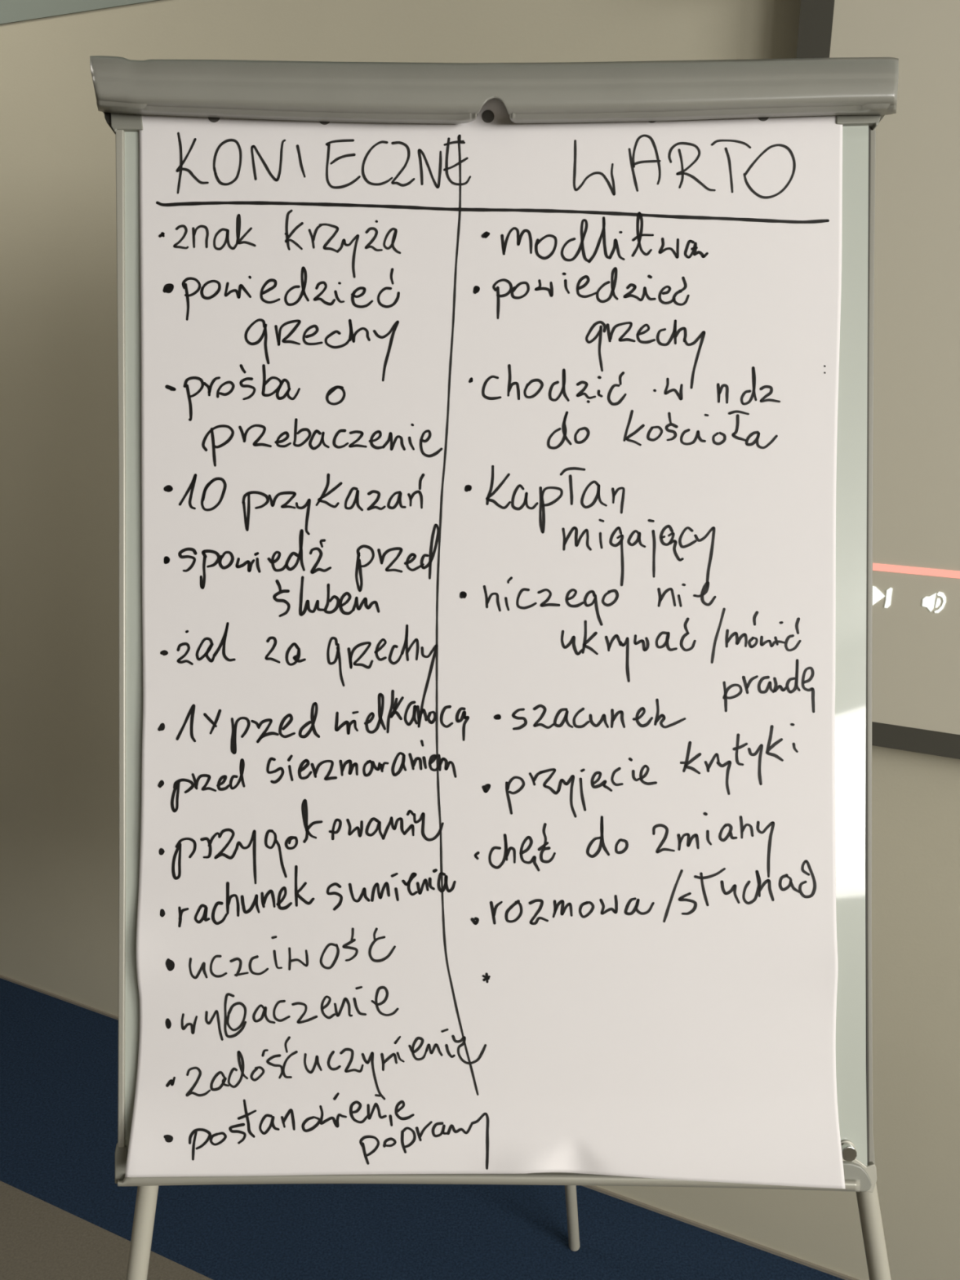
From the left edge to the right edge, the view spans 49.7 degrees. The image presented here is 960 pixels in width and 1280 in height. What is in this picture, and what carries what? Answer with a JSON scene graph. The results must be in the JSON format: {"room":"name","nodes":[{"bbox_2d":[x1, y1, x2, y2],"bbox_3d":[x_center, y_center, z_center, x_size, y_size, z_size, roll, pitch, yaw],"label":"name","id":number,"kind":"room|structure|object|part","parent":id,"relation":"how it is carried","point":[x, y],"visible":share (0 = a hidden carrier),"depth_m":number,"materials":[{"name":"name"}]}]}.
{"room":"meeting room","nodes":[
{"label":"meeting room","id":0,"kind":"room"},
{"bbox_2d":[0,977,844,1279],"bbox_3d":[-0.732,1.993,-0.900,7.100,0.050,6.300,8,19,24],"label":"floor","id":1,"kind":"structure","parent":0,"point":[59,1059],"depth_m":1.91,"materials":[{"name":"blue carpet"}]},
{"bbox_2d":[89,55,898,1279],"bbox_3d":[0.038,0.360,1.141,0.944,1.823,0.937,0,18,0],"label":"flip chart","id":2,"kind":"object","parent":1,"relation":"on","point":[860,91],"visible":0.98,"depth_m":0.95,"materials":[{"name":"grey metal"}]},
{"bbox_3d":[-0.331,-0.003,0.964,0.009,0.901,0.307,0,18,0],"label":"rail","id":3,"kind":"part","parent":2,"relation":"part of","materials":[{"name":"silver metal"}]},
{"bbox_3d":[-0.340,0.715,0.982,0.019,1.223,0.438,7,19,21],"label":"leg","id":4,"kind":"part","parent":2,"relation":"part of","materials":[{"name":"beige paint"}]},
{"bbox_2d":[124,98,844,1188],"bbox_3d":[0.007,-0.003,0.945,0.654,0.948,0.320,0,18,0],"label":"paper sheet","id":5,"kind":"object","parent":2,"relation":"in","point":[488,462],"visible":1,"depth_m":0.95,"materials":[{"name":"white paper"}]},
{"bbox_2d":[117,1172,859,1191],"bbox_3d":[0.008,0.496,0.958,0.693,0.041,0.025,0,18,0],"label":"tray","id":6,"kind":"object","parent":2,"relation":"on","point":[851,1179],"depth_m":0.95,"materials":[{"name":"grey metal"}]},
{"bbox_3d":[0.095,0.303,1.433,0.020,1.731,0.374,8,19,23],"label":"leg","id":7,"kind":"part","parent":2,"relation":"part of","materials":[{"name":"beige paint"}]},
{"bbox_2d":[840,1140,855,1149],"bbox_3d":[0.338,0.470,0.955,0.018,0.017,0.007,1,18,3],"label":"screw","id":8,"kind":"object","parent":2,"relation":"in","point":[846,1144],"depth_m":0.95,"materials":[{"name":"grey metal"}]},
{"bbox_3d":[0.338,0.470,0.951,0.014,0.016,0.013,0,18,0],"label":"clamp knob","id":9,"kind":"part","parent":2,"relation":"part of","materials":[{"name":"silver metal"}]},
{"bbox_3d":[0.363,0.006,0.969,0.009,0.930,0.312,0,18,0],"label":"rail","id":10,"kind":"part","parent":2,"relation":"part of","materials":[{"name":"grey metal"}]},
{"bbox_3d":[0.401,0.747,0.982,0.020,1.162,0.432,-9,20,-26],"label":"leg","id":11,"kind":"part","parent":2,"relation":"part of","materials":[{"name":"beige paint"}]},
{"bbox_2d":[0,0,959,1279],"bbox_3d":[0.615,-0.203,1.457,7.100,2.800,0.120,8,19,24],"label":"wall","id":12,"kind":"structure","parent":0,"point":[60,796],"depth_m":1.83,"materials":[{"name":"paint"}]},
{"bbox_2d":[0,0,159,24],"bbox_3d":[0.589,-1.198,1.081,7.100,0.674,0.003,8,19,24],"label":"trim","id":13,"kind":"structure","parent":12,"relation":"attached to","point":[11,11],"depth_m":1.76,"materials":[{"name":"grey paint"}]},
{"bbox_2d":[0,974,858,1279],"bbox_3d":[0.589,1.098,1.813,7.100,0.006,0.005,8,19,24],"label":"baseboard","id":14,"kind":"structure","parent":12,"relation":"attached to","point":[695,1224],"depth_m":1.91,"materials":[{"name":"brown"}]},
{"bbox_2d":[795,0,959,759],"bbox_3d":[1.106,-0.279,1.073,2.364,1.062,0.090,8,19,24],"label":"projection screen","id":15,"kind":"object","parent":12,"relation":"attached to","point":[916,646],"visible":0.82,"depth_m":1.32,"materials":[{"name":"beige fabric"}]}
]}

